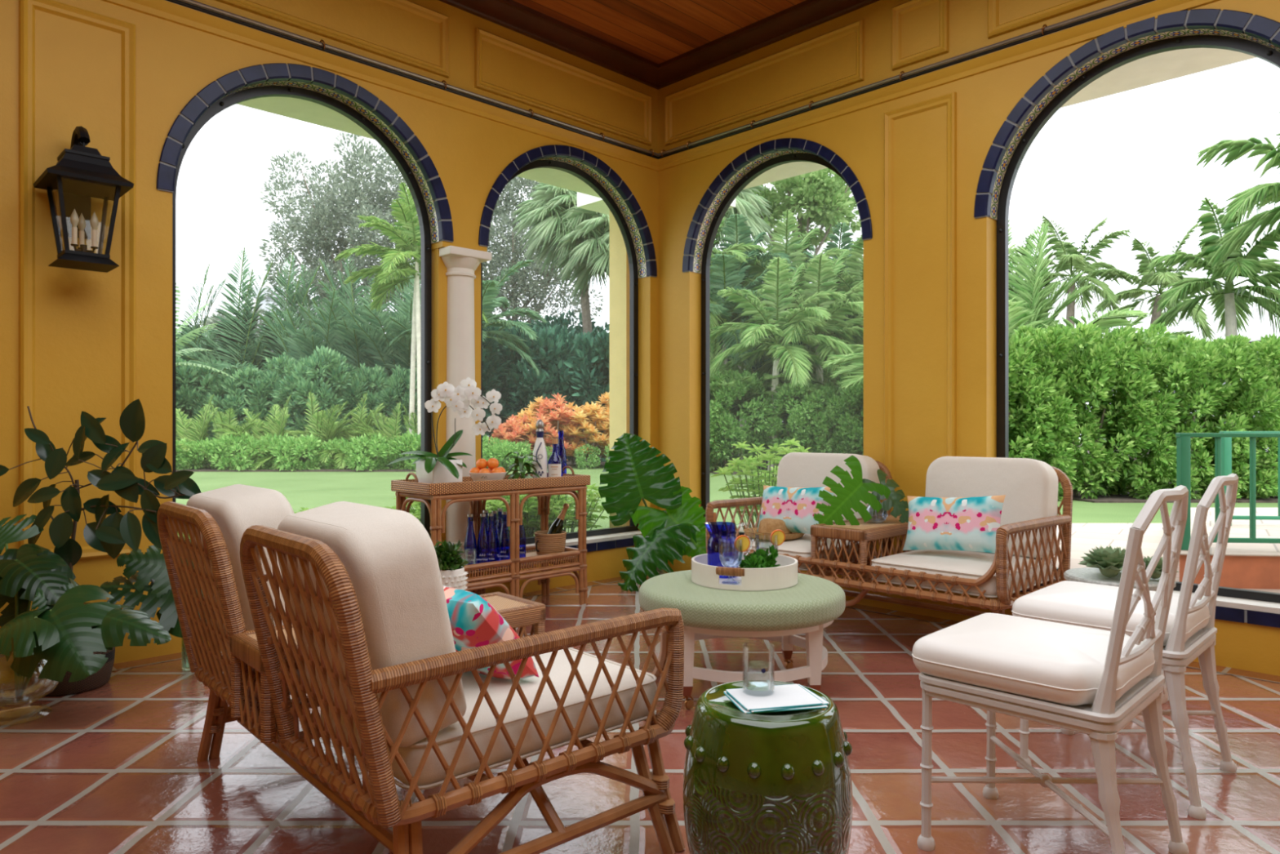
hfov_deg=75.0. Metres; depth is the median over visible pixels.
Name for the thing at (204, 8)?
track
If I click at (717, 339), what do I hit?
shrub
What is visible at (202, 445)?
shrub
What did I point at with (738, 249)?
palm
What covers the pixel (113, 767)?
floor
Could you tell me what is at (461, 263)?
column
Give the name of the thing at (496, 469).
orange
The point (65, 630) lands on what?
monstera plant
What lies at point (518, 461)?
plant
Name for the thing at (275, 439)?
shrub
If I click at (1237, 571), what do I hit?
landing step
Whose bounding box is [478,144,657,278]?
trim
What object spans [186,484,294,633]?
cushion
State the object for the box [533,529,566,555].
bucket
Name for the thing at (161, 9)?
trim
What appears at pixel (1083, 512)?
ground
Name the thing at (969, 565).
seat cushion
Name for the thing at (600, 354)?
hedge
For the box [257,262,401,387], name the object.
areca palm
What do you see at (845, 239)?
palm
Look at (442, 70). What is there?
trim
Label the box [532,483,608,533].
shrub
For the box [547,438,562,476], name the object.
bottle
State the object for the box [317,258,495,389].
areca palm
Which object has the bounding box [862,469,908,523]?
monstera cutting
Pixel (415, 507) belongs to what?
shrub
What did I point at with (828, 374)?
clump
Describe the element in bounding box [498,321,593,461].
hedge
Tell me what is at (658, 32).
ceiling
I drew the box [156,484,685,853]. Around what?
settee
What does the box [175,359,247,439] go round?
shrub
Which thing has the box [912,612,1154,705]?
seat cushion
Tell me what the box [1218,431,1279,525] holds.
railing
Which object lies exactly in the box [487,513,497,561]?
bottle
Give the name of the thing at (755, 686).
water tumbler
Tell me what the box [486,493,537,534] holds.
shrub
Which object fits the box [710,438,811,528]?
shrub
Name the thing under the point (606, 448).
shrub
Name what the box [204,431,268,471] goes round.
shrub
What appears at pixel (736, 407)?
clump
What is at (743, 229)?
palm
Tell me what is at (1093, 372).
hedge
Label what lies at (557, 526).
champagne bottle
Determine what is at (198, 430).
areca palm
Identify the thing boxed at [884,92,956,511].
trim
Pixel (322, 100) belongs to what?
window
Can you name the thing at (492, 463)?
orange
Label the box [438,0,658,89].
trim
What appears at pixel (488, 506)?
shrub
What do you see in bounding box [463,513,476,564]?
bottle
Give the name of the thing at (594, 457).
shrub
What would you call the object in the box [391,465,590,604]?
console
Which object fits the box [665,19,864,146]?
trim
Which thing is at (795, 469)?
cushion
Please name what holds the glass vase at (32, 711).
on the floor
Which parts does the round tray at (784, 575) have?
wrapped handle, wrapped handle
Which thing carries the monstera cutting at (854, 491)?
in the bud vase at (884, 517)
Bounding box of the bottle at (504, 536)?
[497,511,510,560]
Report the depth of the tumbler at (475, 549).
4.66 m
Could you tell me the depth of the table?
3.39 m
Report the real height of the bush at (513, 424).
1.352 m
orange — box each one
[469,466,479,475]
[475,457,487,469]
[479,467,490,472]
[486,457,498,469]
[490,466,502,472]
[497,466,506,472]
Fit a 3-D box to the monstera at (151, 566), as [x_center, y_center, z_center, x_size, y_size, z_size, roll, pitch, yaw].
[-2.066,0.800,3.578,0.425,0.568,0.348,0,0,-33]
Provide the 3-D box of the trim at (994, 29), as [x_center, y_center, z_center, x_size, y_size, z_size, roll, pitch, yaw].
[2.543,-2.322,3.936,0.030,0.375,1.810,0,0,-45]
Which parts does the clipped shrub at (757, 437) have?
stem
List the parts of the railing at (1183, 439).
post, rail, rail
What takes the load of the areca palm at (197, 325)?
on the planting bed
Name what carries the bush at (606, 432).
on the ground at (309, 490)
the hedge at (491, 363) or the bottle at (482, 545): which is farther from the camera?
the hedge at (491, 363)
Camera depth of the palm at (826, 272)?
18.66 m
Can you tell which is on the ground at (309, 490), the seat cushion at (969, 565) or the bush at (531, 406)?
the bush at (531, 406)
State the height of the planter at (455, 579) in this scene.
0.133 m
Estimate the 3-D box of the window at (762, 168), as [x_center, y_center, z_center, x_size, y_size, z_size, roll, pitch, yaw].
[0.974,-0.531,5.758,0.060,2.678,1.440,0,0,-45]
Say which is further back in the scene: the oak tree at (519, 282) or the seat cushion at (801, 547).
the oak tree at (519, 282)
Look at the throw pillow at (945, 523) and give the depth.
4.04 m
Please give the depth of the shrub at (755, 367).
23.52 m
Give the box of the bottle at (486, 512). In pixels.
[482,510,488,530]
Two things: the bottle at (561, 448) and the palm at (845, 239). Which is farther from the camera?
the palm at (845, 239)
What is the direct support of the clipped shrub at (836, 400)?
on the planting bed
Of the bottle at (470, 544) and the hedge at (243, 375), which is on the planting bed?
the hedge at (243, 375)
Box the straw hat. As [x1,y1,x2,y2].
[743,518,804,540]
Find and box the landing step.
[1179,555,1279,589]
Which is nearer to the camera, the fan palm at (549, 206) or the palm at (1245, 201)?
the palm at (1245, 201)
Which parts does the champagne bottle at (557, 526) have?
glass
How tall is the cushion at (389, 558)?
0.490 m
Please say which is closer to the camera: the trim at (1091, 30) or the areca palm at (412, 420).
the trim at (1091, 30)
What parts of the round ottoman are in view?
leg, leg, leg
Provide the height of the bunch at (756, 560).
0.145 m
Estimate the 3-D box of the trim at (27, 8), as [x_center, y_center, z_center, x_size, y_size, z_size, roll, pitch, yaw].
[-2.526,-0.645,3.762,0.445,2.490,0.030,0,0,-45]
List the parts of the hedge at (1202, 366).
stem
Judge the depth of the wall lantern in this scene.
3.60 m
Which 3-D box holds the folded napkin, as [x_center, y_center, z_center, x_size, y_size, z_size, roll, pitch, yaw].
[0.318,0.635,1.956,0.218,0.010,0.169,0,0,-12]
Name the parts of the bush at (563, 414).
stem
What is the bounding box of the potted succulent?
[1077,545,1125,577]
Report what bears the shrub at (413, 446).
on the planting bed
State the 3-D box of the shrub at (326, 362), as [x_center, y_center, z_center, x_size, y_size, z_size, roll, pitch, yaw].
[-8.714,-0.498,22.984,2.598,3.579,3.051,0,0,4]
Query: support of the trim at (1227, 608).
attached to the wall at (984, 100)
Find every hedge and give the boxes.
[175,355,206,440]
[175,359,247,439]
[203,364,288,462]
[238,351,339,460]
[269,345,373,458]
[332,362,401,449]
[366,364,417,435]
[395,355,417,431]
[482,320,559,440]
[482,325,521,442]
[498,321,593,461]
[534,327,608,460]
[563,327,608,461]
[592,328,608,432]
[1008,321,1181,498]
[1095,333,1279,502]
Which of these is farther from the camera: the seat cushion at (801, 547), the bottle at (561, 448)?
the bottle at (561, 448)
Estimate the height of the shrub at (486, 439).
0.963 m
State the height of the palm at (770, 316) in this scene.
4.724 m
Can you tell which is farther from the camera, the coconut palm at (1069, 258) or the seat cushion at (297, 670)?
the coconut palm at (1069, 258)
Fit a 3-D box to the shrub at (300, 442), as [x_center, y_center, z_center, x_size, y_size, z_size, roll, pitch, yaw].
[-7.786,0.631,19.227,1.122,0.980,1.738,0,0,-9]
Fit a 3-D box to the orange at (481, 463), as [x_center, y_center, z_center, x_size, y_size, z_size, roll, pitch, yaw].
[-0.921,0.213,4.853,0.066,0.066,0.066,0,0,0]
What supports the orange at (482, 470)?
in the fruit bowl
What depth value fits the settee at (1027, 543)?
4.17 m
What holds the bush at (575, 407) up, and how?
on the ground at (309, 490)
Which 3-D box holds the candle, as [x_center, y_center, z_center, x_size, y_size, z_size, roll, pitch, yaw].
[-2.414,-0.803,3.621,0.098,0.110,0.099,0,0,0]
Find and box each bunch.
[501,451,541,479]
[738,544,780,568]
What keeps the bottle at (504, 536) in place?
on the console
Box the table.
[1063,567,1176,703]
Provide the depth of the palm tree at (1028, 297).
14.44 m
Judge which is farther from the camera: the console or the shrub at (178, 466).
the shrub at (178, 466)
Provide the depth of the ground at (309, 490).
14.28 m
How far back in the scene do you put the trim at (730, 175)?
5.82 m
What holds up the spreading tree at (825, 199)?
on the planting bed
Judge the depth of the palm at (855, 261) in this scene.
20.51 m
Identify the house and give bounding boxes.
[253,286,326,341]
[1166,302,1279,450]
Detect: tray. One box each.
[391,472,590,495]
[691,551,797,590]
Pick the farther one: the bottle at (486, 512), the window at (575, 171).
the window at (575, 171)
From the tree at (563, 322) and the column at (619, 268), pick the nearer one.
the column at (619, 268)
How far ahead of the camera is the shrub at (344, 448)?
19.29 m
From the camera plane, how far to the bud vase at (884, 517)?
4.47 m
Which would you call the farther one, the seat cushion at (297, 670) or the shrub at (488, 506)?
the shrub at (488, 506)
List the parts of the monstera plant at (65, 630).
stem, stem, stem, stem, stem, stem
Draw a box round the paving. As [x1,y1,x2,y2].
[1180,507,1279,556]
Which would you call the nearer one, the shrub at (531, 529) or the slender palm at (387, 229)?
the shrub at (531, 529)
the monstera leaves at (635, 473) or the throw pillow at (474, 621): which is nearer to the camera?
the throw pillow at (474, 621)
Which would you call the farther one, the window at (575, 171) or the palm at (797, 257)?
the palm at (797, 257)
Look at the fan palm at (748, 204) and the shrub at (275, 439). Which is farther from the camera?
the fan palm at (748, 204)
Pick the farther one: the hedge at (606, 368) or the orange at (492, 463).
the hedge at (606, 368)
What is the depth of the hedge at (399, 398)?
22.64 m
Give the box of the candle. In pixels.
[70,226,97,253]
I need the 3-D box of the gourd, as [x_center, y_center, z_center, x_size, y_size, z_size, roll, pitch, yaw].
[-0.667,0.316,5.005,0.066,0.065,0.067,0,0,0]
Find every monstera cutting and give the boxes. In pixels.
[813,455,890,524]
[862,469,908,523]
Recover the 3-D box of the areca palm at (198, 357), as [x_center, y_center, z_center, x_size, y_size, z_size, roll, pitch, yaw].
[-12.428,-2.241,25.656,6.019,6.446,7.064,0,0,-24]
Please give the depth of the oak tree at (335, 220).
27.99 m
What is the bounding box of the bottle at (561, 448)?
[557,430,566,473]
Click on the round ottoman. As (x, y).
(810, 606)
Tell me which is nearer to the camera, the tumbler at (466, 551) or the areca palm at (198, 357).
the tumbler at (466, 551)
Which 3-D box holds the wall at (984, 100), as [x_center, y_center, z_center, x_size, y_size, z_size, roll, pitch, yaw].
[2.734,-0.780,3.906,0.200,3.960,7.200,0,0,-45]
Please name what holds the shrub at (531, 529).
on the ground at (309, 490)
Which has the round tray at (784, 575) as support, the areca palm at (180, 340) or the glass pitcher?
the glass pitcher
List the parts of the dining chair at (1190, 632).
leg, leg, leg, seat frame, leg, crest rail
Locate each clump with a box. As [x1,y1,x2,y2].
[710,328,801,463]
[722,332,852,427]
[783,334,863,415]
[820,218,1093,388]
[1028,305,1194,457]
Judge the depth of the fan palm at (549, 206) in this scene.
25.07 m
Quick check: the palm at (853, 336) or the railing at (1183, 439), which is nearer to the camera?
the railing at (1183, 439)
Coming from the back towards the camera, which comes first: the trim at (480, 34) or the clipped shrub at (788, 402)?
the clipped shrub at (788, 402)
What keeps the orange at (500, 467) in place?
in the fruit bowl
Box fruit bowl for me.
[469,471,506,480]
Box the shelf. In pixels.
[467,550,576,573]
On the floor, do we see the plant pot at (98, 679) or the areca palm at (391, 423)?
the plant pot at (98, 679)
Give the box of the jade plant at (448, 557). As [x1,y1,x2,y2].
[434,539,470,570]
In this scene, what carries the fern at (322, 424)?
on the planting bed
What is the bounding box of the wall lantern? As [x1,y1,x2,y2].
[33,126,133,272]
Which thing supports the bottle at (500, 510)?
on the console
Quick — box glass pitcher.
[703,521,753,577]
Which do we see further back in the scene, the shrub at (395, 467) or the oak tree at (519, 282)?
the oak tree at (519, 282)
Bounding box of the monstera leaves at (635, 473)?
[598,433,706,591]
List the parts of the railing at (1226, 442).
post, rail, rail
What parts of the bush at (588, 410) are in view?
stem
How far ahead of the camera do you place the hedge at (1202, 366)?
11.22 m
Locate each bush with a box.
[488,413,543,450]
[507,395,560,456]
[527,391,582,460]
[547,401,599,466]
[563,401,608,464]
[586,391,608,457]
[601,408,608,457]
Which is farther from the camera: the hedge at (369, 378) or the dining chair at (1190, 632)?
the hedge at (369, 378)
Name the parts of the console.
leg, handle, leg, leg, leg, leg, handle, leg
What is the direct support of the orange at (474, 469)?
in the fruit bowl
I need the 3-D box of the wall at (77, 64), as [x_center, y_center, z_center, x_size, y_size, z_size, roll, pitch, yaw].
[-2.430,-0.780,4.024,7.400,3.960,0.210,0,0,-45]
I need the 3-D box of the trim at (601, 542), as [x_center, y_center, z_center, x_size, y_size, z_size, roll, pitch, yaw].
[-0.516,0.840,5.894,1.474,0.084,0.228,0,0,-45]
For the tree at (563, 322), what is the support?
on the planting bed
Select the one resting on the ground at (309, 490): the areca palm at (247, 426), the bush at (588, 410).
the bush at (588, 410)
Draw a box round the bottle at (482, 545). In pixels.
[476,513,488,563]
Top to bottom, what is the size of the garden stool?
0.457 m
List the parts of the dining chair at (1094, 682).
leg, leg, seat frame, leg, crest rail, leg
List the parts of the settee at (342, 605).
frame, leg, frame, table frame, leg, frame, arm frame, leg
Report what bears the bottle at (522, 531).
on the console
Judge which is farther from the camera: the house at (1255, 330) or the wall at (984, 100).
the house at (1255, 330)
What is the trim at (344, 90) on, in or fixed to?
attached to the wall at (77, 64)
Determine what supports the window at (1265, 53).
in the wall at (984, 100)
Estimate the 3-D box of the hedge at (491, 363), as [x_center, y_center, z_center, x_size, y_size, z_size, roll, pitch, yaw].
[-4.769,-0.940,23.939,2.962,4.413,3.003,0,0,14]
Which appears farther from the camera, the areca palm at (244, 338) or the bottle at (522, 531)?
the areca palm at (244, 338)
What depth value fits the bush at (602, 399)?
20.57 m
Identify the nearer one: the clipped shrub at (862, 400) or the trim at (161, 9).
the trim at (161, 9)
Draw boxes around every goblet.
[718,537,742,584]
[755,533,777,555]
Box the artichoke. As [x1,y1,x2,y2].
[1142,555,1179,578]
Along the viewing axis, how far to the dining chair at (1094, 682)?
2.04 m
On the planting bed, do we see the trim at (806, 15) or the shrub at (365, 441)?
the shrub at (365, 441)
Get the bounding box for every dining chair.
[911,484,1188,853]
[1011,473,1238,819]
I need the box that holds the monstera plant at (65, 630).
[0,514,171,696]
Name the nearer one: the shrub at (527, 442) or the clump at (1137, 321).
the clump at (1137, 321)
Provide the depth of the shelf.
4.89 m
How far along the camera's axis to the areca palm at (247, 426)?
20.14 m
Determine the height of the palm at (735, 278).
5.541 m
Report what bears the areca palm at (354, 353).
on the planting bed
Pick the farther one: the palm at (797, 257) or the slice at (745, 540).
the palm at (797, 257)
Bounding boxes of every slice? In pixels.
[733,534,750,551]
[769,528,785,545]
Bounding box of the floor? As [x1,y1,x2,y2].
[0,573,1279,853]
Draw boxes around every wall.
[0,0,657,683]
[657,0,1279,675]
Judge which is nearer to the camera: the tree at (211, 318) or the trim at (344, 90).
the trim at (344, 90)
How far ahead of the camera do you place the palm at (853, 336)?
22.36 m
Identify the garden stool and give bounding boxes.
[682,680,852,853]
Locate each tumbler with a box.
[461,548,476,564]
[464,549,467,564]
[742,641,774,691]
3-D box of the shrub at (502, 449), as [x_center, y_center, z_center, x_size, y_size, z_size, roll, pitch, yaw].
[-2.959,0.686,19.179,0.944,0.824,1.462,0,0,37]
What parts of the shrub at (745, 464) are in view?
stem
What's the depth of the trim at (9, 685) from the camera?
3.98 m
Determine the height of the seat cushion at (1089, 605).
0.132 m
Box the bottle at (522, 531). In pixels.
[519,521,525,557]
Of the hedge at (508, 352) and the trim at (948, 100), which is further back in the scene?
the hedge at (508, 352)
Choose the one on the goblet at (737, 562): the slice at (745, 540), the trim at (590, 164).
the slice at (745, 540)
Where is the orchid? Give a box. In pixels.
[387,377,502,478]
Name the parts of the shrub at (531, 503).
stem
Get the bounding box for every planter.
[415,458,462,483]
[439,565,467,590]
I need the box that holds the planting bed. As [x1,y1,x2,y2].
[175,443,1278,502]
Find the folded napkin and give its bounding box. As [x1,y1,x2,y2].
[723,684,829,713]
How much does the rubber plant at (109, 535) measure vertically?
1.193 m
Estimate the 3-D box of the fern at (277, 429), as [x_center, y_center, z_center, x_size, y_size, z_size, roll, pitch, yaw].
[-8.731,0.105,19.856,2.772,1.826,2.308,0,0,13]
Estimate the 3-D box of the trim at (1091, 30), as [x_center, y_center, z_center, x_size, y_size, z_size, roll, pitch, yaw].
[2.646,-1.999,3.820,0.046,0.078,7.200,0,0,-45]
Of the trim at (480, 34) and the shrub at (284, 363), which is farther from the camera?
the shrub at (284, 363)
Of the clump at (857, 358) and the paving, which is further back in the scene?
the clump at (857, 358)
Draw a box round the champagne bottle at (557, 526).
[546,502,568,533]
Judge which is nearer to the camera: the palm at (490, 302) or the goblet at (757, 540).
the goblet at (757, 540)
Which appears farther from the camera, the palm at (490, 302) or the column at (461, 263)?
the palm at (490, 302)
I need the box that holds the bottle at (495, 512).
[491,510,499,560]
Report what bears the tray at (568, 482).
on the console
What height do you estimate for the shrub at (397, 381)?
2.995 m
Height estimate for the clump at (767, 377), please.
3.801 m
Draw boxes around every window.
[172,85,431,537]
[480,160,638,543]
[701,153,848,537]
[996,35,1279,603]
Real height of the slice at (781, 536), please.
0.071 m
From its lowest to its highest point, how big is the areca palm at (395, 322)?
6.184 m
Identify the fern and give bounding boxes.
[212,394,336,466]
[236,391,360,470]
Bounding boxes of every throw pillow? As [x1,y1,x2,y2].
[442,585,539,679]
[756,484,834,533]
[902,494,1005,553]
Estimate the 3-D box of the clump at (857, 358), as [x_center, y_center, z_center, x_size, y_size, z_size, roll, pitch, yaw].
[5.974,-1.462,16.939,5.894,4.887,4.530,0,0,-29]
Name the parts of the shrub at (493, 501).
stem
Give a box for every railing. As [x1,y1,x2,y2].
[1175,432,1279,550]
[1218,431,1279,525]
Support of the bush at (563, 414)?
on the ground at (309, 490)
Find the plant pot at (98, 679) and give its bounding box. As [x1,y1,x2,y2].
[30,646,115,695]
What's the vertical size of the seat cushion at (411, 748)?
0.138 m
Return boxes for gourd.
[524,474,533,478]
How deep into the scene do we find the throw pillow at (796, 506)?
4.72 m
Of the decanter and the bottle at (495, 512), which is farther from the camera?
the decanter
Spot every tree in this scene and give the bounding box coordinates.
[192,306,275,358]
[258,132,420,325]
[482,176,604,330]
[500,309,608,338]
[751,168,861,257]
[1008,220,1230,442]
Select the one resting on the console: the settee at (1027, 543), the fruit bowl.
the fruit bowl
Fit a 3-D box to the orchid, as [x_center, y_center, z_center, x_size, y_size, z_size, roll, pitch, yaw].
[-1.092,0.000,4.626,0.650,0.563,0.343,0,0,0]
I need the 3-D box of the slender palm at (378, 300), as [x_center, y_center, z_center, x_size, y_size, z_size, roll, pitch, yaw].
[-5.451,-2.397,20.337,3.417,6.756,3.342,0,0,-16]
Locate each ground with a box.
[175,439,1106,535]
[738,522,1279,592]
[1057,497,1278,523]
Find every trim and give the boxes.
[0,569,1279,690]
[18,0,135,559]
[100,0,657,171]
[155,62,453,244]
[214,0,448,78]
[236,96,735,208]
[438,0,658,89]
[474,27,651,146]
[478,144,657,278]
[525,530,642,551]
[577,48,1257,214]
[657,0,879,89]
[657,0,1220,171]
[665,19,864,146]
[682,137,872,273]
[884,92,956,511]
[891,0,949,71]
[973,8,1279,220]
[987,0,1106,39]
[1019,576,1279,627]
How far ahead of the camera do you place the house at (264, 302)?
37.00 m
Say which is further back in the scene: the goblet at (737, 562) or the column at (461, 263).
the column at (461, 263)
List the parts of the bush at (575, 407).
stem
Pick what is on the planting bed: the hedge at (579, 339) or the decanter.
the hedge at (579, 339)
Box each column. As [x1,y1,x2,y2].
[439,245,491,551]
[608,208,629,528]
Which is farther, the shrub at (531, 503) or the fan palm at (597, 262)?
the fan palm at (597, 262)
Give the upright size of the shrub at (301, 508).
0.451 m
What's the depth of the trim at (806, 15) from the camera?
5.60 m
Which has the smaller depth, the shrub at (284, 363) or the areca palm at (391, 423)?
the areca palm at (391, 423)
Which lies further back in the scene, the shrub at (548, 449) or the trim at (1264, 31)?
the shrub at (548, 449)
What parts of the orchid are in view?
flower, flower, flower, flower stem, flower, flower, flower, flower stem, flower stem, flower, flower, flower, flower, flower, flower, flower, flower, flower, flower, flower, flower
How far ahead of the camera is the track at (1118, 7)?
4.80 m
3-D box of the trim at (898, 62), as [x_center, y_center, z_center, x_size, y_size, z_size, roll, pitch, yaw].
[1.628,-2.322,4.866,0.030,0.375,0.350,0,0,-45]
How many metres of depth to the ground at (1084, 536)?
6.31 m
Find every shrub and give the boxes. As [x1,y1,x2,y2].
[175,436,244,469]
[175,437,208,470]
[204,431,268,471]
[247,432,306,469]
[270,433,325,471]
[298,506,313,511]
[311,435,369,469]
[342,432,391,471]
[363,433,420,469]
[382,505,420,520]
[385,505,395,509]
[386,430,420,470]
[393,494,506,521]
[406,500,502,519]
[482,434,525,468]
[482,439,533,471]
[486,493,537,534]
[491,493,576,537]
[501,440,533,467]
[503,498,550,537]
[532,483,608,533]
[545,445,552,461]
[573,443,600,469]
[603,444,608,462]
[710,338,739,423]
[710,367,782,471]
[710,390,733,471]
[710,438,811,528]
[714,320,792,457]
[757,465,777,496]
[761,378,840,457]
[778,341,829,440]
[782,382,863,454]
[813,371,863,455]
[855,400,863,448]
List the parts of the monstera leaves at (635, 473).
stem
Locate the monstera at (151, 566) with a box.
[100,545,206,640]
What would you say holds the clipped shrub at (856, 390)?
on the planting bed
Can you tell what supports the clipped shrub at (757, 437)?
on the planting bed
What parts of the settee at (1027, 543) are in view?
arm frame, table frame, frame, frame, leg, arm frame, frame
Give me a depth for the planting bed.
17.53 m
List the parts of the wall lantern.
flame bulb, wall plate, hook arm, flame bulb, flame bulb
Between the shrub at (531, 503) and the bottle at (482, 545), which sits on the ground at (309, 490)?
the shrub at (531, 503)
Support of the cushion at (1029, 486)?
on the settee at (1027, 543)
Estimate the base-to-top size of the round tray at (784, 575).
0.090 m
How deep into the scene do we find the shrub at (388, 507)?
6.17 m
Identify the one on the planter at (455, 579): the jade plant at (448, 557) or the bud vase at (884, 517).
the jade plant at (448, 557)
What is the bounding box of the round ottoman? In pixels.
[639,569,845,708]
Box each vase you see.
[0,651,59,725]
[181,637,204,670]
[866,491,888,522]
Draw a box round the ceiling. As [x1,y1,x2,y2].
[512,0,806,64]
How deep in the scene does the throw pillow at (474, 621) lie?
2.02 m
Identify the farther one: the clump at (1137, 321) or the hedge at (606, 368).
the hedge at (606, 368)
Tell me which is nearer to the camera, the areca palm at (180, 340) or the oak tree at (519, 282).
the areca palm at (180, 340)
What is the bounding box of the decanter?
[532,419,547,477]
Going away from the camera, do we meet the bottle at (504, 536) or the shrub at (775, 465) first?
the bottle at (504, 536)
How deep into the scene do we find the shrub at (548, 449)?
19.90 m
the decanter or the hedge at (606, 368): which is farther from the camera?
the hedge at (606, 368)
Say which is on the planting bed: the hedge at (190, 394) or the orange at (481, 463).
the hedge at (190, 394)
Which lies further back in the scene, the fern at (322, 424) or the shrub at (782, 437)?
the shrub at (782, 437)
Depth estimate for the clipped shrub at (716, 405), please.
18.02 m
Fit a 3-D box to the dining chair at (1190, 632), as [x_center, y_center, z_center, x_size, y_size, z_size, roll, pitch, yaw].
[1.566,0.621,2.680,0.577,0.957,0.501,0,0,45]
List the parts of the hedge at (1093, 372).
stem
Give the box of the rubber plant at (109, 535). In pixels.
[0,399,201,583]
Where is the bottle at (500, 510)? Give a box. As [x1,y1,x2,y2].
[497,508,502,533]
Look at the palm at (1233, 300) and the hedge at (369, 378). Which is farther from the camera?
the hedge at (369, 378)
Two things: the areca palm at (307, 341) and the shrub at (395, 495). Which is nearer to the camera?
the shrub at (395, 495)
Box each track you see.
[164,0,657,159]
[657,0,1155,159]
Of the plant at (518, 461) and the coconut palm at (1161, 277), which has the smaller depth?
the plant at (518, 461)
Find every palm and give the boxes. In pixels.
[175,247,294,393]
[175,251,319,413]
[175,264,226,385]
[175,282,235,379]
[175,394,254,467]
[175,400,266,461]
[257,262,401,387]
[284,392,386,469]
[297,255,412,393]
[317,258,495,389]
[333,182,420,434]
[343,195,488,455]
[350,402,420,466]
[357,295,530,369]
[389,259,546,376]
[402,404,417,435]
[511,182,608,334]
[553,203,608,306]
[710,213,815,459]
[710,217,767,333]
[710,248,808,465]
[710,256,855,470]
[711,208,863,431]
[712,183,776,254]
[735,249,863,384]
[762,222,858,339]
[773,235,863,348]
[808,270,861,370]
[1010,215,1142,327]
[1080,222,1221,460]
[1146,196,1279,423]
[1195,111,1279,279]
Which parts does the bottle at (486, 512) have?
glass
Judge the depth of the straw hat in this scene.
4.72 m
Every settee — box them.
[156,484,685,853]
[705,452,1072,616]
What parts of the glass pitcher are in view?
clear handle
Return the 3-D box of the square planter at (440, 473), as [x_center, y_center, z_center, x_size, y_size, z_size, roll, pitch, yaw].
[-1.130,0.265,4.690,0.190,0.167,0.190,0,0,-45]
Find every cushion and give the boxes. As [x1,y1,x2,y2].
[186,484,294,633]
[226,650,300,694]
[276,501,466,746]
[320,647,657,789]
[747,533,873,570]
[776,452,879,521]
[871,549,1052,597]
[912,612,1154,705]
[924,456,1058,558]
[1012,580,1208,645]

